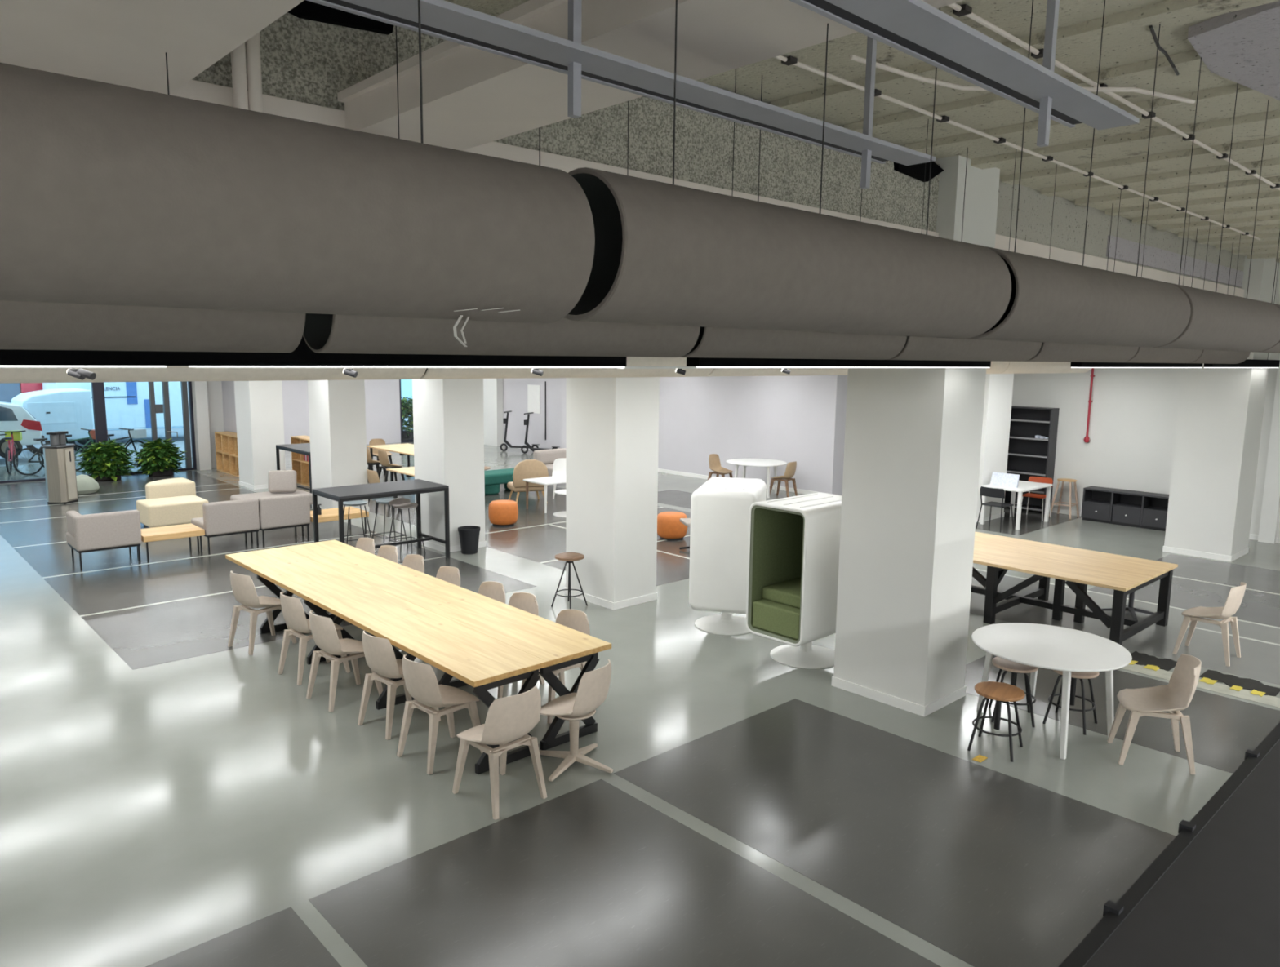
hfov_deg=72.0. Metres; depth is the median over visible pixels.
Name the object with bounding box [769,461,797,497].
shell chair
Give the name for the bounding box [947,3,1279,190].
conduit
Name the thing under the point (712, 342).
air duct
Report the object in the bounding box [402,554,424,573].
shell chair
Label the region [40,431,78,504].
litter bin
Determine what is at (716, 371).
air duct
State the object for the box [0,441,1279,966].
floor
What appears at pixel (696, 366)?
diffuser
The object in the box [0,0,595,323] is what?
air duct
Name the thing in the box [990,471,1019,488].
laptop
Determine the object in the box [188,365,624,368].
diffuser
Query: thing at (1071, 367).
diffuser
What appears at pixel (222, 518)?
module
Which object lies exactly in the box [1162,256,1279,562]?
column
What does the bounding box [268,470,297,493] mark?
cushion
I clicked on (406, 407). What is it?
potted shrub
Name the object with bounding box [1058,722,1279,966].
railing
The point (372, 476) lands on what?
shell chair
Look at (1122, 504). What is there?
shelf
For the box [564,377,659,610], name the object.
column
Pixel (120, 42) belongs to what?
soffit
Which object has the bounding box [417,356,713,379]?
ceiling light
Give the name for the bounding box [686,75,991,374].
lamp
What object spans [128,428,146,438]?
basket
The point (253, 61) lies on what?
vertical pipe
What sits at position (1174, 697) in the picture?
shell chair
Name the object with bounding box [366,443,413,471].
table
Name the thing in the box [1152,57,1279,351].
air duct
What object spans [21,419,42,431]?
tail light
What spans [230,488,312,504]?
chaise
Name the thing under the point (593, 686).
swivel chair
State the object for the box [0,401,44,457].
car
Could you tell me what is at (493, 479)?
sofa
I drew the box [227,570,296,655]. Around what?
shell chair
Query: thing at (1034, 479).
chair
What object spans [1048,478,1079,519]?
bar stool
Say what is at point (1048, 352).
air duct
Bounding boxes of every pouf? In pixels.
[136,495,208,528]
[145,477,195,499]
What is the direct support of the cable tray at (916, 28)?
hanging from the ceiling
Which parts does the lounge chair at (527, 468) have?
leg, seat, backrest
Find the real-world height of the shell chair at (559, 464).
0.839 m
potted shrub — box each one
[75,439,135,481]
[132,438,187,476]
[401,396,413,439]
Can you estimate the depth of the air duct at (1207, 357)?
10.52 m
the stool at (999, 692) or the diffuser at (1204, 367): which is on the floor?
the stool at (999, 692)
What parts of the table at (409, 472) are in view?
leg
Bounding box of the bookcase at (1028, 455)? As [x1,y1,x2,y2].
[1004,405,1059,514]
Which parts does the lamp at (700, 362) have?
spotlight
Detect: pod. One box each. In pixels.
[688,477,766,635]
[746,492,842,668]
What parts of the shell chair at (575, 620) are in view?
leg, leg, under frame, leg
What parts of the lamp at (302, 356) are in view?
spotlight, spotlight, spotlight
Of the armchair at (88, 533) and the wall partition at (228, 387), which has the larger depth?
the wall partition at (228, 387)
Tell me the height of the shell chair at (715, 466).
0.839 m
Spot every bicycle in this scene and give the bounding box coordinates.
[0,430,26,474]
[13,433,85,475]
[38,428,107,468]
[87,427,146,465]
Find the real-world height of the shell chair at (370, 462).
0.839 m
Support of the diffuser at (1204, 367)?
attached to the lamp at (1248, 363)
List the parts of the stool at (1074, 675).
leg, leg, seat, leg, leg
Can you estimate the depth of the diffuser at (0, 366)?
2.95 m
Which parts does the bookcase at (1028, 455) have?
shelf, shelf, shelf, shelf, shelf, panel, panel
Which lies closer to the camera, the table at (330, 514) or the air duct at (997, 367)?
the air duct at (997, 367)
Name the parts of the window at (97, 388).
door plate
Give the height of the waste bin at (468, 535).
0.400 m
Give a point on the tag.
(980, 758)
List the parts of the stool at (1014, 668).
leg, leg, seat, leg, leg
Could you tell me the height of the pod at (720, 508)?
1.664 m
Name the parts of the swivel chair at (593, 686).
seat plate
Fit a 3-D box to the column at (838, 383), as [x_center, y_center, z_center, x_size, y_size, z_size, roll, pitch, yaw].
[5.038,-2.114,20.151,2.080,4.720,0.150,-7,11,-42]
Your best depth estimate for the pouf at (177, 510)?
15.33 m
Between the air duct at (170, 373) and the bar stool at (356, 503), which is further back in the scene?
the bar stool at (356, 503)
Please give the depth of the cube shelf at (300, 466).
20.73 m
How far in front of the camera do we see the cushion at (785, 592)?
8.99 m
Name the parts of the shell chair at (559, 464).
leg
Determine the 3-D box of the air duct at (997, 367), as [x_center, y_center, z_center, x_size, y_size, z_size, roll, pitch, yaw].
[3.604,-2.186,10.345,2.785,1.795,0.330,-7,11,-42]
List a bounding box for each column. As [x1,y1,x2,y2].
[234,380,285,489]
[307,379,369,511]
[412,378,486,552]
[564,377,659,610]
[831,155,999,716]
[975,373,1013,522]
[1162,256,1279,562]
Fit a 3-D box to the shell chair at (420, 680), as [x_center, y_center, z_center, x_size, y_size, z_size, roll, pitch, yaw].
[-1.545,1.703,6.808,0.498,0.839,0.539,8,11,43]
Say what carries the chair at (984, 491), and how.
on the floor
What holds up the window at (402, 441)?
in the wall
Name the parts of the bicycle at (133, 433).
frame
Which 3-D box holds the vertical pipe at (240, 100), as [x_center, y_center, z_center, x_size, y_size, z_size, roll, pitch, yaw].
[-1.550,-1.487,3.418,0.052,1.320,0.052,-7,11,-42]
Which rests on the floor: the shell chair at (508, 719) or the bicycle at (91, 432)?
the shell chair at (508, 719)
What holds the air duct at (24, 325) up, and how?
hanging from the ceiling
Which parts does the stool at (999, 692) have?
leg, leg, seat, leg, leg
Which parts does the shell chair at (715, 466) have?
leg, under frame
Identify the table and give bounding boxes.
[136,523,204,560]
[225,540,611,774]
[275,443,311,507]
[302,506,368,534]
[311,479,449,559]
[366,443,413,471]
[386,466,414,498]
[523,475,565,513]
[552,489,565,517]
[725,458,786,497]
[970,531,1177,645]
[971,622,1132,759]
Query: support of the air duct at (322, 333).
hanging from the ceiling
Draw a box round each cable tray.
[306,0,935,188]
[788,0,1139,146]
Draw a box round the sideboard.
[1080,485,1168,531]
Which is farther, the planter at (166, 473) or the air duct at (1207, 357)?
the planter at (166, 473)
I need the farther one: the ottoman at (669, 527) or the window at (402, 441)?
the window at (402, 441)
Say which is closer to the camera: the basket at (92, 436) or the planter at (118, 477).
the planter at (118, 477)
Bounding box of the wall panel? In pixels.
[527,384,540,413]
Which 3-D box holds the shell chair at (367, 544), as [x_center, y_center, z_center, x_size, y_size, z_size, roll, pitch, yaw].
[-3.493,1.112,10.698,0.539,0.839,0.498,-7,12,-44]
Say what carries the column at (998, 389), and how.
on the floor
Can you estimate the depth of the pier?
22.78 m
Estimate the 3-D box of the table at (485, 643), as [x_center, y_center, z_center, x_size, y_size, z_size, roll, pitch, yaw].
[-2.538,1.442,8.830,1.322,0.740,5.344,-7,11,-42]
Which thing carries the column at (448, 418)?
on the floor
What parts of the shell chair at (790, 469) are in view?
leg, leg, under frame, leg, leg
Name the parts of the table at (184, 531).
leg, leg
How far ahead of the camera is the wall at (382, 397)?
29.73 m
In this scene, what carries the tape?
on the floor
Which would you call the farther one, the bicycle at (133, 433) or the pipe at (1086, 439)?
the bicycle at (133, 433)
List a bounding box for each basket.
[4,431,22,441]
[89,429,107,439]
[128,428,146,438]
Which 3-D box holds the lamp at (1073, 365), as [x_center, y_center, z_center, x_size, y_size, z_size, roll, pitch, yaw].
[5.732,-2.144,9.863,3.920,1.684,0.100,-7,11,-42]
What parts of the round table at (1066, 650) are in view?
leg, leg, leg, leg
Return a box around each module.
[191,498,259,552]
[250,493,310,546]
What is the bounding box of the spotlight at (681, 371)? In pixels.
[675,368,685,375]
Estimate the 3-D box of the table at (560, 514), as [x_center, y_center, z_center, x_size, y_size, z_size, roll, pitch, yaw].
[-1.367,0.383,17.197,0.660,0.460,0.660,-7,11,-42]
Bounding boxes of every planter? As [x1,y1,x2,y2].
[93,467,121,481]
[148,462,172,476]
[402,430,413,439]
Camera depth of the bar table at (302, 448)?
18.35 m
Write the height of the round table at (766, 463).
0.752 m
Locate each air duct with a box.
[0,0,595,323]
[0,52,306,352]
[0,365,426,383]
[302,26,700,357]
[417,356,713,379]
[564,0,1011,338]
[680,68,906,359]
[703,368,848,377]
[887,122,1042,361]
[967,0,1191,347]
[986,360,1009,373]
[1000,361,1091,373]
[1024,160,1138,362]
[1124,202,1202,363]
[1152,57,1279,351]
[1190,222,1250,364]
[1253,231,1279,353]
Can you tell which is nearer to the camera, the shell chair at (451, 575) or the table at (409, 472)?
the shell chair at (451, 575)
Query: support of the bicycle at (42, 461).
on the pavement
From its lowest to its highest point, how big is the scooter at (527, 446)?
1.287 m
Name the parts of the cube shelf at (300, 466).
shelf, shelf, shelf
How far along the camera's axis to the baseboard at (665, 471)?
22.58 m
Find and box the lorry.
[0,382,42,403]
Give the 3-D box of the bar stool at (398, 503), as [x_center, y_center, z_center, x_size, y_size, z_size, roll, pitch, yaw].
[-3.643,0.665,13.701,0.436,0.851,0.436,-7,11,-42]
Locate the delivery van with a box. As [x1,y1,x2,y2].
[11,387,93,454]
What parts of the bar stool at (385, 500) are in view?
leg, backrest, leg, seat, leg, leg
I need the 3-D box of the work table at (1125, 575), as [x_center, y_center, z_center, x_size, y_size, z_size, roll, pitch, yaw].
[4.679,1.219,11.020,1.700,0.740,3.100,-7,11,-42]
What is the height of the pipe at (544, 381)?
1.850 m
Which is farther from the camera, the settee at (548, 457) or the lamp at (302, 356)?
the settee at (548, 457)
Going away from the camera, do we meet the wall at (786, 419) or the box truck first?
the wall at (786, 419)
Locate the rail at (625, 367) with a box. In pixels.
[616,366,696,368]
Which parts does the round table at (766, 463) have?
leg, leg, leg, leg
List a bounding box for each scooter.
[500,410,539,452]
[520,412,559,453]
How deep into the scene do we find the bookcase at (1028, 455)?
18.36 m
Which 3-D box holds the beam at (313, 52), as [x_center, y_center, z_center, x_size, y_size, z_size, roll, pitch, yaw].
[-1.442,-1.638,4.116,10.120,1.220,0.700,-7,11,-42]
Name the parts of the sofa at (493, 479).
seat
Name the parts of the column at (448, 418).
baseboard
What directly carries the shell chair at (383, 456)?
on the floor
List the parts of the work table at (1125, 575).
leg, leg, leg, leg, leg, rail, leg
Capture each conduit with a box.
[773,55,1260,239]
[848,54,1195,103]
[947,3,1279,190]
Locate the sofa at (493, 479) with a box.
[484,468,514,495]
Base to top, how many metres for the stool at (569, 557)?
0.651 m
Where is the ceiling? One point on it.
(1237, 42)
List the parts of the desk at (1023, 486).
leg, leg, leg, leg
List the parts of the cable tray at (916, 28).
hanger post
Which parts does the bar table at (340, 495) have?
leg, leg, foot rail, leg, foot rail, leg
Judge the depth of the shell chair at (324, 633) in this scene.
7.72 m
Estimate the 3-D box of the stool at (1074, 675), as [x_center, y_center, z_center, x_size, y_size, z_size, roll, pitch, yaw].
[3.722,1.828,7.585,0.375,0.502,0.375,8,11,42]
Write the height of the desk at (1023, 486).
0.740 m
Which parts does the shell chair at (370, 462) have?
leg, under frame, leg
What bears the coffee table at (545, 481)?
on the floor
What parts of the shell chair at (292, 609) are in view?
leg, under frame, leg, leg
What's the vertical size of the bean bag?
0.408 m
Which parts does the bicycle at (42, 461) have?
frame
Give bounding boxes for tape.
[1121,650,1279,707]
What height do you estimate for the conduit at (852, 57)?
0.044 m
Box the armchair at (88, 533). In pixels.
[66,510,142,569]
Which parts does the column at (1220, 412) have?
baseboard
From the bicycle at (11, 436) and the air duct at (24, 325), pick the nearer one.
the air duct at (24, 325)
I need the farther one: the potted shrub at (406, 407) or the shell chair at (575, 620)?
the potted shrub at (406, 407)
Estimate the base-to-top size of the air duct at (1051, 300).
1.544 m
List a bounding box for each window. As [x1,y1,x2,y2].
[0,381,196,484]
[399,379,413,442]
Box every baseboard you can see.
[657,468,827,494]
[1004,502,1279,543]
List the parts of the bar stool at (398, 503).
leg, backrest, leg, seat, leg, leg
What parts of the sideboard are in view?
drawer, drawer, panel, drawer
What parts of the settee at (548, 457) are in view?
seat, backrest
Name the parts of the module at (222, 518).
seat, leg, leg, frame, backrest, leg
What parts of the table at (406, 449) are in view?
leg, leg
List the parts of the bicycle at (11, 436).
frame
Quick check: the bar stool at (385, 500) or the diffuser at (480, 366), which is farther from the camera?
the bar stool at (385, 500)
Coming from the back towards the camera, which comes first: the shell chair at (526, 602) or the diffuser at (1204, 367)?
the diffuser at (1204, 367)
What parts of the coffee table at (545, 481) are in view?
leg, leg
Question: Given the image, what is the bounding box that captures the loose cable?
[1148,25,1179,75]
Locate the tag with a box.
[972,755,987,762]
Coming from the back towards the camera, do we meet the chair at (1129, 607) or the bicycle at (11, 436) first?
the bicycle at (11, 436)
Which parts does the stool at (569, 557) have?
leg, leg, seat, leg, leg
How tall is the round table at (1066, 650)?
0.742 m
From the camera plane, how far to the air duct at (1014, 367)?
12.01 m
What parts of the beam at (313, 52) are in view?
beam casing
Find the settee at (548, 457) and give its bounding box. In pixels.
[533,448,565,476]
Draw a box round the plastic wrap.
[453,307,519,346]
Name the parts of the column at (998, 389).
baseboard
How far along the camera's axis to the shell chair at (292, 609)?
8.27 m
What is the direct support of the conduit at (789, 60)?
attached to the ceiling
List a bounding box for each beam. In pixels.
[169,0,943,237]
[995,177,1244,297]
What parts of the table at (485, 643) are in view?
leg, leg, leg, leg, leg, leg, leg, leg, leg, leg, leg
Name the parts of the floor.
panel, panel, panel, panel, panel, panel, panel, panel, panel, panel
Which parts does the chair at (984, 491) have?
leg, leg, backrest, seat, leg, leg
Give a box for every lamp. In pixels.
[0,127,626,380]
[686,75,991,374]
[1070,203,1203,368]
[1203,242,1279,368]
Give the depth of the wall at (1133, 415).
17.06 m
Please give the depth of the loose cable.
4.40 m
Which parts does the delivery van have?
panel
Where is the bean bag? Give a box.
[75,474,99,494]
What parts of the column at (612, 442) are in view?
baseboard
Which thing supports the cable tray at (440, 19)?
hanging from the ceiling
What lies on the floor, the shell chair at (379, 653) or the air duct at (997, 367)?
the shell chair at (379, 653)
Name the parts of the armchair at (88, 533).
seat, leg, armrest, leg, frame, backrest, leg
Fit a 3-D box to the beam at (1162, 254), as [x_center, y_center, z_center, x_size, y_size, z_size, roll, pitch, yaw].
[5.844,-2.516,10.820,8.600,1.220,0.680,-7,11,-42]
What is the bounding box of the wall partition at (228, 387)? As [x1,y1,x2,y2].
[186,381,236,455]
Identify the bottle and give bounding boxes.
[317,504,321,515]
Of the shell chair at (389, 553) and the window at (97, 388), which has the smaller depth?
the shell chair at (389, 553)
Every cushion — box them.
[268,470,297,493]
[762,577,801,608]
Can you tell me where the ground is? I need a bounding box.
[0,417,412,466]
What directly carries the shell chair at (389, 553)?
on the floor
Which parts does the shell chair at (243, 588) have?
leg, leg, under frame, leg, leg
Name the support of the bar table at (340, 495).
on the floor
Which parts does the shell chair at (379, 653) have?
leg, under frame, leg, leg, leg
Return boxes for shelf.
[214,431,239,477]
[290,435,310,486]
[1084,499,1168,512]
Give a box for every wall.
[206,381,224,468]
[281,379,400,444]
[483,377,561,450]
[561,375,831,493]
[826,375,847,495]
[1011,271,1279,543]
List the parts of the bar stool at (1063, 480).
leg, leg, seat, leg, leg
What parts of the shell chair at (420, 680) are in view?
leg, leg, under frame, leg, leg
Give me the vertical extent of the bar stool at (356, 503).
0.851 m
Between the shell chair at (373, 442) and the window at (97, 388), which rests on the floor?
the shell chair at (373, 442)
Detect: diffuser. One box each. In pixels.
[0,365,166,367]
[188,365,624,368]
[696,366,989,368]
[1071,367,1201,368]
[1204,367,1275,368]
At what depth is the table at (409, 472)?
17.84 m
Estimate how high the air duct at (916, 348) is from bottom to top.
1.627 m
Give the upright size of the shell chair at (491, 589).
0.839 m
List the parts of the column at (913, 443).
baseboard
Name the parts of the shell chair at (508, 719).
leg, leg, under frame, leg, leg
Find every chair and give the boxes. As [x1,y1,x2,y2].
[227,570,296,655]
[277,591,350,685]
[306,610,382,711]
[355,537,374,555]
[357,630,440,739]
[366,448,385,482]
[367,469,399,513]
[368,439,392,466]
[377,449,404,482]
[377,545,397,563]
[396,654,483,774]
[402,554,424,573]
[435,566,460,586]
[452,686,546,819]
[477,581,505,604]
[497,592,544,697]
[506,459,548,503]
[521,608,590,724]
[538,659,613,781]
[551,457,565,499]
[679,518,690,553]
[707,453,733,479]
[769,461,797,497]
[975,486,1013,532]
[1022,476,1053,520]
[1106,653,1201,774]
[1173,582,1246,666]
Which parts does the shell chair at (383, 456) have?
leg, leg, under frame, leg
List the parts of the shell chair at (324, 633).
leg, leg, under frame, leg, leg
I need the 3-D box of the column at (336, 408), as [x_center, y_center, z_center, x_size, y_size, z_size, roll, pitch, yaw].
[-5.885,-1.810,17.066,0.744,4.720,0.974,-7,11,-42]
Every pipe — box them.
[231,42,248,110]
[245,31,262,112]
[544,381,546,439]
[1082,368,1094,442]
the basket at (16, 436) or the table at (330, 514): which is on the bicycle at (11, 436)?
the basket at (16, 436)
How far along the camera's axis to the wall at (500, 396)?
29.01 m
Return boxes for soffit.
[0,0,304,94]
[337,0,964,151]
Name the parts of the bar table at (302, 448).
leg, foot rail, leg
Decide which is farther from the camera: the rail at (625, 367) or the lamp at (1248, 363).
the lamp at (1248, 363)
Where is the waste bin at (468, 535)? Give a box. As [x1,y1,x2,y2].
[457,525,480,554]
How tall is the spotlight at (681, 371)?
0.039 m
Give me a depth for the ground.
29.69 m
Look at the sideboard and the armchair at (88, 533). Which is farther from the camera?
the sideboard
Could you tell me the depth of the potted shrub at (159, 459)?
21.59 m
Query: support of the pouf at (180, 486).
on the floor
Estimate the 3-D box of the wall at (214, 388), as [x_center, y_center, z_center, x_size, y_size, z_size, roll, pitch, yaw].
[-11.183,-2.760,23.126,0.560,4.720,0.150,-7,11,-42]
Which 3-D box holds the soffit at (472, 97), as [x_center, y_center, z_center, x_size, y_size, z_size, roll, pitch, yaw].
[2.062,-1.086,0.603,0.540,0.170,9.320,-7,11,-42]
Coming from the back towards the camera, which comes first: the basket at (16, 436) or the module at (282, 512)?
the basket at (16, 436)
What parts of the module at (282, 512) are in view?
leg, frame, backrest, leg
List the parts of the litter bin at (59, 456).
lid, door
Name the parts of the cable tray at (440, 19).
hanger post, hanger post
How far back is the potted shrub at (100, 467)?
20.76 m
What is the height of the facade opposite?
9.000 m
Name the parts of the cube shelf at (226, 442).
shelf, shelf, shelf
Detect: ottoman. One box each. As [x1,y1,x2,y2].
[488,499,518,526]
[657,511,687,540]
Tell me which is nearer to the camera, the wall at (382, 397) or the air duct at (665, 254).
the air duct at (665, 254)
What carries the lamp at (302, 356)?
hanging from the ceiling
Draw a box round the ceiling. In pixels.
[443,0,1279,262]
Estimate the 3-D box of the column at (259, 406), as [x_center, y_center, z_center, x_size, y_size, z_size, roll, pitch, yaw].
[-8.705,-2.284,20.074,0.744,4.720,0.974,-7,11,-42]
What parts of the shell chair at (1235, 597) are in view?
leg, leg, under frame, leg, leg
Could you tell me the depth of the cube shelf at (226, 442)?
22.48 m
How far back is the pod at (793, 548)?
8.89 m
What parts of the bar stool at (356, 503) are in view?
leg, seat, leg, leg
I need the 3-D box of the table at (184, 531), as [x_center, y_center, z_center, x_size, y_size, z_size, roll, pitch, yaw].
[-7.184,0.892,13.446,0.840,0.380,0.650,-7,11,-42]
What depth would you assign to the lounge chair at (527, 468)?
18.27 m
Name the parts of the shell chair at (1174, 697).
leg, leg, under frame, leg, leg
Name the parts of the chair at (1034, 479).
leg, seat, backrest, leg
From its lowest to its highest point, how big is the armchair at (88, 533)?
0.770 m
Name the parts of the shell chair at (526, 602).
leg, leg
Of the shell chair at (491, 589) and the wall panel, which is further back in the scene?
the wall panel
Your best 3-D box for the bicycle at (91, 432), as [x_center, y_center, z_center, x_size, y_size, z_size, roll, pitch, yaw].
[-14.689,-0.895,22.928,0.612,1.018,1.724,7,10,37]
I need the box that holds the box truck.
[42,382,182,444]
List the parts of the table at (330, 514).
leg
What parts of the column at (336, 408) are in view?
baseboard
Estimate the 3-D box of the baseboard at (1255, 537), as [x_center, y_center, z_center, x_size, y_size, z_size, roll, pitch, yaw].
[11.707,1.086,14.834,0.025,0.090,17.350,-7,11,-42]
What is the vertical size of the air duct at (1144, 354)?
1.627 m
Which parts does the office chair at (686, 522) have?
seat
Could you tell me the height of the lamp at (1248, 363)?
1.684 m
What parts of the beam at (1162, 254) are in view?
beam casing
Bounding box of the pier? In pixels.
[191,381,211,470]
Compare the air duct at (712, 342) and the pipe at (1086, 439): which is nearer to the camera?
the air duct at (712, 342)
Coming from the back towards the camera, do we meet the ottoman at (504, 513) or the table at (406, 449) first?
the table at (406, 449)
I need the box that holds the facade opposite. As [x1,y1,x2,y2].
[106,379,413,430]
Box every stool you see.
[342,499,372,544]
[372,496,408,547]
[388,497,425,557]
[551,552,587,608]
[967,681,1025,762]
[988,657,1038,727]
[1042,670,1099,735]
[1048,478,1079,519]
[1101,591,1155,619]
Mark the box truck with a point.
(126, 403)
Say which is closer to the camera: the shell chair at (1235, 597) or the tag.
the tag
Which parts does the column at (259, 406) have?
baseboard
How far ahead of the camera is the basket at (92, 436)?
23.18 m
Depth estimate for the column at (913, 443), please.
7.77 m
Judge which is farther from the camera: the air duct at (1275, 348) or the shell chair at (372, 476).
the shell chair at (372, 476)
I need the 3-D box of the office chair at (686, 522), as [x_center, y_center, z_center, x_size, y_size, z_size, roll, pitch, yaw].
[0.897,0.657,14.145,0.508,0.825,0.483,-1,8,-13]
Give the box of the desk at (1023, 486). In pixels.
[980,480,1053,529]
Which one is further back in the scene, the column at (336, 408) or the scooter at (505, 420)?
the scooter at (505, 420)
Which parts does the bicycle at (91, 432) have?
frame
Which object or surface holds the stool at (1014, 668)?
on the floor

